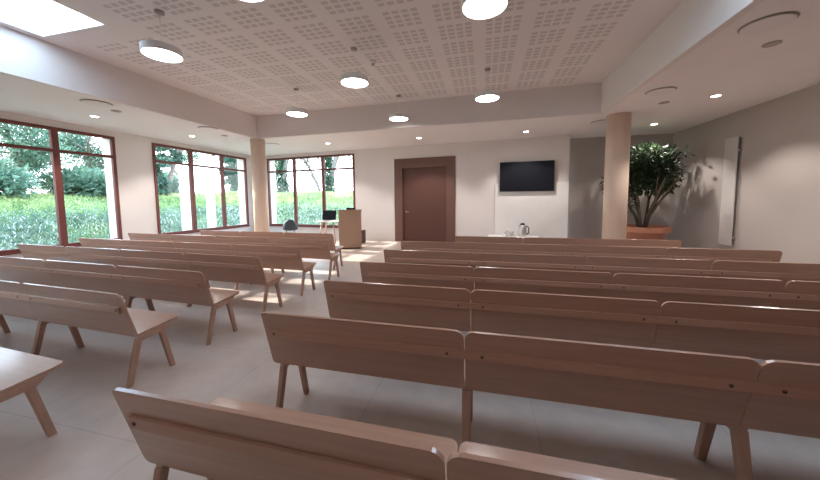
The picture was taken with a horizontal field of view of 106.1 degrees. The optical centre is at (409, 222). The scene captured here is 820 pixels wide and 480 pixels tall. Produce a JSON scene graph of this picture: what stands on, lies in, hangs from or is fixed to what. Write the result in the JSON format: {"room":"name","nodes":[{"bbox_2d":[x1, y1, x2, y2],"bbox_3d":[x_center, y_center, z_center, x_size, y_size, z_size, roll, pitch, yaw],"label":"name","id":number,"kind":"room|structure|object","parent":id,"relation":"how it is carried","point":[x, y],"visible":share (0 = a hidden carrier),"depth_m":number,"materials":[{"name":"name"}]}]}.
{"room":"house of worship","nodes":[
{"label":"house of worship","id":0,"kind":"room"},
{"bbox_2d":[0,111,253,257],"bbox_3d":[-8.400,-1.113,6.956,0.420,4.420,14.300,1,4,14],"label":"wall","id":1,"kind":"structure","parent":0,"point":[134,158],"depth_m":8.69,"materials":[{"name":"white paint"}]},
{"bbox_2d":[0,118,123,255],"bbox_3d":[-8.270,-0.739,6.572,0.120,2.790,3.600,1,4,14],"label":"window","id":2,"kind":"structure","parent":1,"relation":"in","point":[54,150],"depth_m":7.16,"materials":[{"name":"brown wood"}]},
{"bbox_2d":[152,143,250,234],"bbox_3d":[-7.191,-1.098,11.019,0.120,2.810,3.740,1,4,14],"label":"window","id":3,"kind":"structure","parent":1,"relation":"in","point":[189,164],"depth_m":10.46,"materials":[{"name":"brown wood"}]},
{"bbox_2d":[0,0,684,115],"bbox_3d":[-1.237,-2.877,3.815,9.250,0.120,9.250,1,4,14],"label":"ceiling","id":4,"kind":"structure","parent":0,"point":[251,58],"depth_m":5.00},
{"bbox_2d":[0,0,90,27],"bbox_3d":[-5.234,-2.924,3.605,1.440,0.080,2.130,1,4,14],"label":"window","id":5,"kind":"structure","parent":4,"relation":"attached to","point":[39,13],"depth_m":4.37,"materials":[{"name":"white glass"}]},
{"bbox_2d":[139,9,183,62],"bbox_3d":[-3.348,-2.535,4.143,0.464,0.569,0.464,1,4,14],"label":"pendant lamp","id":6,"kind":"object","parent":4,"relation":"hanging from","point":[154,49],"visible":1,"depth_m":4.08,"materials":[{"name":"plastic"}]},
{"bbox_2d":[141,48,182,61],"bbox_3d":[-3.345,-2.255,4.164,0.444,0.005,0.444,1,4,14],"label":"diffuser","id":7,"kind":"object","parent":6,"relation":"attached to","point":[161,54],"depth_m":4.14,"materials":[{"name":"white plastic"}]},
{"bbox_2d":[242,0,262,1],"bbox_3d":[-1.550,-2.451,2.815,0.464,0.569,0.464,1,4,14],"label":"pendant lamp","id":8,"kind":"object","parent":4,"relation":"hanging from","point":[242,0],"visible":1,"depth_m":3.04,"materials":[{"name":"plastic"}]},
{"bbox_2d":[286,88,307,116],"bbox_3d":[-2.604,-2.767,7.081,0.464,0.569,0.464,1,4,14],"label":"pendant lamp","id":9,"kind":"object","parent":4,"relation":"hanging from","point":[292,111],"visible":1,"depth_m":7.01,"materials":[{"name":"plastic"}]},
{"bbox_2d":[287,112,306,116],"bbox_3d":[-2.601,-2.486,7.103,0.444,0.005,0.444,1,4,14],"label":"diffuser","id":10,"kind":"object","parent":9,"relation":"attached to","point":[295,114],"depth_m":7.10,"materials":[{"name":"white plastic"}]},
{"bbox_2d":[341,47,367,87],"bbox_3d":[-0.940,-2.639,5.202,0.464,0.569,0.464,1,4,14],"label":"pendant lamp","id":11,"kind":"object","parent":4,"relation":"hanging from","point":[354,79],"visible":1,"depth_m":5.12,"materials":[{"name":"plastic"}]},
{"bbox_2d":[341,78,367,87],"bbox_3d":[-0.938,-2.359,5.223,0.444,0.005,0.444,1,4,14],"label":"diffuser","id":12,"kind":"object","parent":11,"relation":"attached to","point":[349,82],"depth_m":5.19,"materials":[{"name":"white plastic"}]},
{"bbox_2d":[370,60,375,66],"bbox_3d":[-0.682,-2.912,5.664,0.120,0.099,0.120,1,4,14],"label":"ceiling sensor","id":13,"kind":"object","parent":4,"relation":"attached to","point":[372,62],"visible":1,"depth_m":5.64,"materials":[{"name":"white paint"}]},
{"bbox_2d":[389,95,407,120],"bbox_3d":[-0.279,-2.827,7.586,0.464,0.569,0.464,1,4,14],"label":"pendant lamp","id":14,"kind":"object","parent":4,"relation":"hanging from","point":[394,116],"visible":1,"depth_m":7.51,"materials":[{"name":"plastic"}]},
{"bbox_2d":[390,117,406,120],"bbox_3d":[-0.277,-2.547,7.607,0.444,0.005,0.444,1,4,14],"label":"diffuser","id":15,"kind":"object","parent":14,"relation":"attached to","point":[391,118],"depth_m":7.56,"materials":[{"name":"white plastic"}]},
{"bbox_2d":[462,0,507,18],"bbox_3d":[0.764,-2.498,3.148,0.464,0.569,0.464,1,4,14],"label":"pendant lamp","id":16,"kind":"object","parent":4,"relation":"hanging from","point":[474,9],"visible":1,"depth_m":3.20,"materials":[{"name":"plastic"}]},
{"bbox_2d":[475,68,499,101],"bbox_3d":[1.527,-2.729,6.082,0.464,0.569,0.464,1,4,14],"label":"pendant lamp","id":17,"kind":"object","parent":4,"relation":"hanging from","point":[487,95],"visible":1,"depth_m":6.01,"materials":[{"name":"plastic"}]},
{"bbox_2d":[476,95,498,101],"bbox_3d":[1.530,-2.449,6.103,0.444,0.005,0.444,1,4,14],"label":"diffuser","id":18,"kind":"object","parent":17,"relation":"attached to","point":[480,98],"depth_m":6.09,"materials":[{"name":"white plastic"}]},
{"bbox_2d":[0,239,819,479],"bbox_3d":[-0.862,1.250,5.416,15.700,0.200,14.500,1,4,14],"label":"floor","id":19,"kind":"structure","parent":0,"point":[93,439],"depth_m":2.31,"materials":[{"name":"tile"}]},
{"bbox_2d":[0,347,62,436],"bbox_3d":[-5.004,0.996,2.657,5.396,0.804,0.480,1,5,17],"label":"bench","id":20,"kind":"object","parent":19,"relation":"on","point":[20,372],"visible":1,"depth_m":2.02,"materials":[{"name":"brown wood"}]},
{"bbox_2d":[0,280,177,388],"bbox_3d":[-4.857,0.929,3.514,5.396,0.804,0.480,1,5,17],"label":"bench","id":21,"kind":"object","parent":19,"relation":"on","point":[73,308],"visible":0.99,"depth_m":2.80,"materials":[{"name":"brown wood"}]},
{"bbox_2d":[0,256,238,345],"bbox_3d":[-4.686,0.871,4.263,5.396,0.804,0.480,1,5,17],"label":"bench","id":22,"kind":"object","parent":19,"relation":"on","point":[182,286],"visible":0.82,"depth_m":3.68,"materials":[{"name":"brown wood"}]},
{"bbox_2d":[17,244,283,312],"bbox_3d":[-4.486,0.806,5.086,5.396,0.804,0.480,1,5,17],"label":"bench","id":23,"kind":"object","parent":19,"relation":"on","point":[226,268],"visible":0.61,"depth_m":4.54,"materials":[{"name":"brown wood"}]},
{"bbox_2d":[78,238,315,295],"bbox_3d":[-4.264,0.741,5.915,5.396,0.804,0.480,1,5,17],"label":"bench","id":24,"kind":"object","parent":19,"relation":"on","point":[272,257],"visible":0.54,"depth_m":5.34,"materials":[{"name":"brown wood"}]},
{"bbox_2d":[128,233,339,279],"bbox_3d":[-4.048,0.671,6.806,5.396,0.804,0.480,1,5,17],"label":"bench","id":25,"kind":"object","parent":19,"relation":"on","point":[309,248],"visible":0.48,"depth_m":6.23,"materials":[{"name":"brown wood"}]},
{"bbox_2d":[250,138,268,231],"bbox_3d":[-4.701,-0.854,9.670,0.420,3.417,0.420,1,4,14],"label":"column","id":26,"kind":"structure","parent":19,"relation":"on","point":[257,146],"depth_m":9.49,"materials":[{"name":"beige paint"}]},
{"bbox_2d":[200,230,342,269],"bbox_3d":[-3.453,0.607,7.564,3.844,0.804,0.480,1,5,17],"label":"bench","id":27,"kind":"object","parent":19,"relation":"on","point":[327,236],"visible":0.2,"depth_m":7.17,"materials":[{"name":"brown wood"}]},
{"bbox_2d":[282,220,297,232],"bbox_3d":[-4.437,0.303,11.442,0.546,0.845,0.549,-2,5,-20],"label":"shell chair","id":28,"kind":"object","parent":19,"relation":"on","point":[289,225],"visible":0.96,"depth_m":11.25,"materials":[{"name":"grey plastic"}]},
{"bbox_2d":[316,220,338,243],"bbox_3d":[-2.875,0.338,11.096,0.800,0.798,0.560,1,4,14],"label":"side table","id":29,"kind":"object","parent":19,"relation":"on","point":[337,221],"visible":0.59,"depth_m":10.85,"materials":[{"name":"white wood"}]},
{"bbox_2d":[318,210,335,220],"bbox_3d":[-2.971,-0.243,11.105,0.520,0.360,0.422,0,4,8],"label":"laptop","id":30,"kind":"object","parent":29,"relation":"on","point":[328,215],"visible":1,"depth_m":11.26,"materials":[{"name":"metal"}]},
{"bbox_2d":[338,209,361,248],"bbox_3d":[-1.893,0.205,9.798,0.720,1.234,0.500,-1,4,-9],"label":"lectern","id":31,"kind":"object","parent":19,"relation":"on","point":[350,232],"visible":0.91,"depth_m":9.57,"materials":[{"name":"brown wood"}]},
{"bbox_2d":[362,230,365,242],"bbox_3d":[-1.919,0.504,10.989,0.550,0.459,0.410,1,5,19],"label":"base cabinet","id":32,"kind":"object","parent":19,"relation":"on","point":[363,231],"visible":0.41,"depth_m":10.94,"materials":[{"name":"brown wood"}]},
{"bbox_2d":[112,387,678,479],"bbox_3d":[1.478,1.074,0.838,5.396,0.804,0.480,1,4,14],"label":"bench","id":33,"kind":"object","parent":19,"relation":"on","point":[223,438],"visible":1,"depth_m":1.14,"materials":[{"name":"brown wood"}]},
{"bbox_2d":[487,235,537,238],"bbox_3d":[3.211,0.612,9.636,1.500,0.355,0.560,1,5,19],"label":"table","id":34,"kind":"object","parent":19,"relation":"on","point":[488,235],"visible":0.36,"depth_m":9.58,"materials":[{"name":"white paint"}]},
{"bbox_2d":[503,229,512,235],"bbox_3d":[3.094,0.325,9.654,0.212,0.215,0.281,-4,5,-34],"label":"teapot","id":35,"kind":"object","parent":34,"relation":"on","point":[508,232],"visible":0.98,"depth_m":9.58,"materials":[{"name":"ceramic"}]},
{"bbox_2d":[518,223,528,236],"bbox_3d":[3.487,0.231,9.504,0.253,0.419,0.272,-3,5,-30],"label":"thermos jug","id":36,"kind":"object","parent":34,"relation":"on","point":[522,231],"visible":1,"depth_m":9.44,"materials":[{"name":"metal"}]},
{"bbox_2d":[261,312,819,479],"bbox_3d":[1.678,1.009,1.665,5.396,0.804,0.480,1,4,14],"label":"bench","id":37,"kind":"object","parent":19,"relation":"on","point":[738,393],"visible":0.94,"depth_m":1.66,"materials":[{"name":"brown wood"}]},
{"bbox_2d":[455,236,681,248],"bbox_3d":[2.826,0.672,5.943,3.844,0.804,0.480,1,4,14],"label":"bench","id":38,"kind":"object","parent":19,"relation":"on","point":[665,244],"visible":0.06,"depth_m":5.64,"materials":[{"name":"brown wood"}]},
{"bbox_2d":[323,280,819,363],"bbox_3d":[1.872,0.946,2.464,5.396,0.804,0.480,1,4,14],"label":"bench","id":39,"kind":"object","parent":19,"relation":"on","point":[755,332],"visible":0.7,"depth_m":2.36,"materials":[{"name":"brown wood"}]},
{"bbox_2d":[360,262,819,309],"bbox_3d":[2.074,0.880,3.298,5.396,0.804,0.480,1,4,14],"label":"bench","id":40,"kind":"object","parent":19,"relation":"on","point":[794,294],"visible":0.63,"depth_m":3.08,"materials":[{"name":"brown wood"}]},
{"bbox_2d":[401,241,781,262],"bbox_3d":[2.509,0.740,5.090,5.396,0.804,0.480,1,4,14],"label":"bench","id":41,"kind":"object","parent":19,"relation":"on","point":[713,255],"visible":0.53,"depth_m":4.73,"materials":[{"name":"brown wood"}]},
{"bbox_2d":[384,249,819,283],"bbox_3d":[2.286,0.812,4.170,5.396,0.804,0.480,1,4,14],"label":"bench","id":42,"kind":"object","parent":19,"relation":"on","point":[783,271],"visible":0.52,"depth_m":3.84,"materials":[{"name":"brown wood"}]},
{"bbox_2d":[602,112,631,238],"bbox_3d":[4.804,-0.755,7.196,0.480,3.417,0.480,1,4,14],"label":"column","id":43,"kind":"structure","parent":19,"relation":"on","point":[618,125],"depth_m":7.00,"materials":[{"name":"beige paint"}]},
{"bbox_2d":[598,141,695,239],"bbox_3d":[6.224,-0.651,8.280,2.075,3.021,1.519,1,4,14],"label":"potted tree","id":44,"kind":"object","parent":19,"relation":"on","point":[654,181],"visible":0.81,"depth_m":7.98,"materials":[{"name":"green plant"}]},
{"bbox_2d":[0,0,819,155],"bbox_3d":[-0.836,-2.321,5.284,15.050,0.100,14.200,1,4,14],"label":"ceiling","id":45,"kind":"structure","parent":0,"point":[733,65],"depth_m":6.16,"materials":[{"name":"paint"}]},
{"bbox_2d":[79,99,112,106],"bbox_3d":[-5.925,-2.251,5.833,0.450,0.025,0.450,1,4,14],"label":"ceiling vent","id":46,"kind":"object","parent":45,"relation":"in","point":[92,102],"visible":1,"depth_m":5.80,"materials":[{"name":"white plastic"}]},
{"bbox_2d":[0,25,256,137],"bbox_3d":[-5.783,-2.577,4.919,0.100,0.760,9.205,1,4,14],"label":"ceiling beam","id":47,"kind":"structure","parent":45,"relation":"attached to","point":[22,56],"depth_m":5.64,"materials":[{"name":"paint"}]},
{"bbox_2d":[198,126,217,130],"bbox_3d":[-5.221,-2.421,7.971,0.450,0.025,0.450,1,4,14],"label":"ceiling vent","id":48,"kind":"object","parent":45,"relation":"in","point":[207,128],"visible":1,"depth_m":7.90,"materials":[{"name":"white metal"}]},
{"bbox_2d":[265,143,278,145],"bbox_3d":[-4.606,-2.603,10.294,0.450,0.025,0.450,1,4,14],"label":"ceiling vent","id":49,"kind":"object","parent":45,"relation":"in","point":[270,144],"visible":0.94,"depth_m":10.26,"materials":[{"name":"white plastic"}]},
{"bbox_2d":[256,83,604,138],"bbox_3d":[-0.187,-2.877,8.158,9.460,0.760,0.100,1,5,16],"label":"ceiling beam","id":50,"kind":"structure","parent":45,"relation":"attached to","point":[584,99],"depth_m":7.82,"materials":[{"name":"paint"}]},
{"bbox_2d":[591,120,605,124],"bbox_3d":[4.761,-2.492,7.679,0.450,0.025,0.450,1,4,14],"label":"ceiling vent","id":51,"kind":"object","parent":45,"relation":"in","point":[598,122],"visible":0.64,"depth_m":7.66,"materials":[{"name":"beige plastic"}]},
{"bbox_2d":[645,86,676,95],"bbox_3d":[4.453,-2.321,5.476,0.450,0.025,0.450,1,4,14],"label":"ceiling vent","id":52,"kind":"object","parent":45,"relation":"in","point":[663,90],"visible":1,"depth_m":5.43,"materials":[{"name":"beige plastic"}]},
{"bbox_2d":[601,0,764,112],"bbox_3d":[3.264,-2.482,2.555,0.100,0.760,8.865,1,4,14],"label":"ceiling beam","id":53,"kind":"structure","parent":45,"relation":"attached to","point":[693,23],"depth_m":4.28,"materials":[{"name":"paint"}]},
{"bbox_2d":[737,11,799,34],"bbox_3d":[3.887,-2.155,3.356,0.450,0.025,0.450,1,4,14],"label":"ceiling vent","id":54,"kind":"object","parent":45,"relation":"in","point":[771,22],"visible":1,"depth_m":3.32,"materials":[{"name":"white metal"}]},
{"bbox_2d":[761,40,782,47],"bbox_3d":[4.471,-2.200,3.810,0.170,0.015,0.170,1,4,14],"label":"ceiling disc","id":55,"kind":"object","parent":45,"relation":"attached to","point":[777,42],"visible":1,"depth_m":3.80,"materials":[{"name":"plastic"}]},
{"bbox_2d":[266,135,569,240],"bbox_3d":[-0.981,-1.537,11.592,12.430,4.420,0.420,1,5,19],"label":"wall","id":56,"kind":"structure","parent":0,"point":[477,163],"depth_m":10.48,"materials":[{"name":"white paint"}]},
{"bbox_2d":[267,153,354,227],"bbox_3d":[-4.068,-1.222,12.458,4.200,2.840,0.120,1,5,19],"label":"window","id":57,"kind":"structure","parent":56,"relation":"in","point":[322,157],"depth_m":12.52,"materials":[{"name":"brown wood"}]},
{"bbox_2d":[394,156,454,241],"bbox_3d":[0.514,-0.781,10.949,2.220,2.977,0.166,1,5,19],"label":"door","id":58,"kind":"structure","parent":56,"relation":"in","point":[424,188],"depth_m":10.92,"materials":[{"name":"brown wood"}]},
{"bbox_2d":[500,160,554,191],"bbox_3d":[3.658,-1.441,9.695,1.600,0.930,0.126,1,5,19],"label":"television","id":59,"kind":"object","parent":56,"relation":"attached to","point":[525,175],"visible":1,"depth_m":9.62,"materials":[{"name":"black plastic"}]},
{"bbox_2d":[495,182,568,237],"bbox_3d":[3.809,-0.241,9.781,2.148,2.019,0.044,1,5,19],"label":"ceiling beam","id":60,"kind":"structure","parent":56,"relation":"attached to","point":[545,213],"depth_m":9.71,"materials":[{"name":"white paint"}]},
{"bbox_2d":[567,133,673,239],"bbox_3d":[6.516,-1.468,9.759,3.450,4.420,0.300,1,4,14],"label":"wall","id":61,"kind":"structure","parent":0,"point":[586,155],"depth_m":9.80,"materials":[{"name":"beige paint"}]},
{"bbox_2d":[668,83,819,263],"bbox_3d":[6.489,-0.950,2.969,0.300,4.420,13.550,1,4,14],"label":"wall","id":62,"kind":"structure","parent":0,"point":[778,195],"depth_m":6.25,"materials":[{"name":"beige paint"}]},
{"bbox_2d":[718,136,741,245],"bbox_3d":[7.264,-0.692,6.999,0.081,2.420,0.385,1,4,14],"label":"radiator","id":63,"kind":"object","parent":62,"relation":"attached to","point":[732,149],"visible":1,"depth_m":6.96,"materials":[{"name":"metal"}]},
{"label":"outside","id":64,"kind":"structure","parent":0,"visible":0},
{"bbox_2d":[0,190,352,248],"bbox_3d":[-14.228,-0.866,21.960,54.000,2.165,60.000,1,4,14],"label":"bank","id":65,"kind":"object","parent":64,"point":[303,197],"visible":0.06,"depth_m":13.54,"materials":[{"name":"green plant"}]},
{"bbox_2d":[0,156,41,201],"bbox_3d":[-15.481,-1.543,10.886,3.529,2.176,2.984,1,4,14],"label":"shrub","id":66,"kind":"object","parent":65,"relation":"on","point":[8,184],"visible":0.95,"depth_m":11.28,"materials":[{"name":"green plant"}]},
{"bbox_2d":[0,122,76,193],"bbox_3d":[-16.523,-3.065,12.904,3.460,4.366,4.227,1,4,14],"label":"leafy tree","id":67,"kind":"object","parent":65,"relation":"on","point":[8,133],"visible":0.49,"depth_m":12.83,"materials":[{"name":"green plant"}]},
{"bbox_2d":[30,164,106,199],"bbox_3d":[-15.243,-1.784,14.379,3.210,1.921,2.895,1,4,14],"label":"shrub","id":68,"kind":"object","parent":65,"relation":"on","point":[83,181],"visible":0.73,"depth_m":13.90,"materials":[{"name":"green plant"}]},
{"bbox_2d":[39,129,104,191],"bbox_3d":[-17.168,-3.410,16.423,3.579,4.902,3.422,-1,4,0],"label":"leafy tree","id":69,"kind":"object","parent":65,"relation":"on","point":[80,143],"visible":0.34,"depth_m":15.89,"materials":[{"name":"green plant"}]},
{"bbox_2d":[159,168,179,196],"bbox_3d":[-15.150,-2.325,18.840,3.004,2.064,2.667,1,4,14],"label":"shrub","id":70,"kind":"object","parent":65,"relation":"on","point":[175,188],"visible":0.08,"depth_m":18.75,"materials":[{"name":"green plant"}]},
{"bbox_2d":[155,146,186,197],"bbox_3d":[-12.790,-3.874,16.976,3.029,5.137,2.560,2,5,32],"label":"leafy tree","id":71,"kind":"object","parent":65,"relation":"on","point":[165,185],"visible":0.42,"depth_m":16.80,"materials":[{"name":"green plant"}]},
{"bbox_2d":[0,201,352,249],"bbox_3d":[-4.612,0.166,9.922,15.885,1.717,16.225,1,4,14],"label":"weeds","id":72,"kind":"object","parent":65,"relation":"on","point":[4,230],"visible":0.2,"depth_m":11.03,"materials":[{"name":"green plant"}]},
{"bbox_2d":[0,191,352,222],"bbox_3d":[-6.833,-0.917,13.416,21.656,1.337,22.084,1,4,14],"label":"dry grass","id":73,"kind":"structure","parent":65,"relation":"on","point":[331,194],"depth_m":13.26,"materials":[{"name":"plant"}]},
{"bbox_2d":[157,151,203,175],"bbox_3d":[-17.392,-4.615,22.631,4.186,5.522,2.419,-3,5,-27],"label":"leafy tree","id":74,"kind":"object","parent":65,"relation":"on","point":[195,154],"visible":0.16,"depth_m":22.70,"materials":[{"name":"green plant"}]},
{"bbox_2d":[202,154,229,191],"bbox_3d":[-15.512,-4.636,27.743,6.671,4.778,3.914,1,4,14],"label":"bare shrub","id":75,"kind":"object","parent":65,"relation":"on","point":[213,156],"visible":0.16,"depth_m":26.97,"materials":[{"name":"white plant"}]},
{"bbox_2d":[217,157,238,191],"bbox_3d":[-13.189,-4.064,22.738,1.699,4.319,2.184,-4,5,-37],"label":"leafy tree","id":76,"kind":"object","parent":65,"relation":"on","point":[232,179],"visible":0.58,"depth_m":22.70,"materials":[{"name":"green plant"}]},
{"bbox_2d":[275,160,288,191],"bbox_3d":[-7.687,-6.621,22.439,6.331,9.769,5.753,3,6,43],"label":"bare tree","id":77,"kind":"object","parent":65,"relation":"on","point":[281,182],"visible":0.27,"depth_m":22.49,"materials":[{"name":"green plant"}]},
{"bbox_2d":[275,158,312,191],"bbox_3d":[-10.127,-4.690,25.309,4.043,5.085,5.063,-2,4,-13],"label":"bare shrub","id":78,"kind":"object","parent":65,"relation":"on","point":[311,158],"visible":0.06,"depth_m":25.87,"materials":[{"name":"white plant"}]},
{"bbox_2d":[288,157,334,190],"bbox_3d":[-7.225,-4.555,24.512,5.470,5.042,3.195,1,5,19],"label":"bare tree","id":79,"kind":"object","parent":65,"relation":"on","point":[309,162],"visible":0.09,"depth_m":24.32,"materials":[{"name":"white plant"}]},
{"bbox_2d":[321,157,338,191],"bbox_3d":[-5.013,-5.931,21.346,6.386,8.678,5.282,2,5,27],"label":"bare tree","id":80,"kind":"object","parent":65,"relation":"on","point":[330,162],"visible":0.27,"depth_m":22.20,"materials":[{"name":"green plant"}]},
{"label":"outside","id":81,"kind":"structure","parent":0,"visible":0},
{"bbox_3d":[-19.782,0.448,20.315,72.000,0.090,90.000,1,4,14],"label":"ground","id":82,"kind":"structure","parent":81,"visible":0},
{"bbox_2d":[178,169,191,230],"bbox_3d":[-8.719,-0.574,11.998,0.240,2.950,0.240,1,4,14],"label":"pillar","id":83,"kind":"structure","parent":82,"relation":"on","point":[184,186],"depth_m":11.89,"materials":[{"name":"white paint"}]},
{"bbox_2d":[204,171,216,227],"bbox_3d":[-8.453,-0.660,13.093,0.240,2.950,0.240,1,4,14],"label":"pillar","id":84,"kind":"structure","parent":82,"relation":"on","point":[209,176],"depth_m":12.99,"materials":[{"name":"white paint"}]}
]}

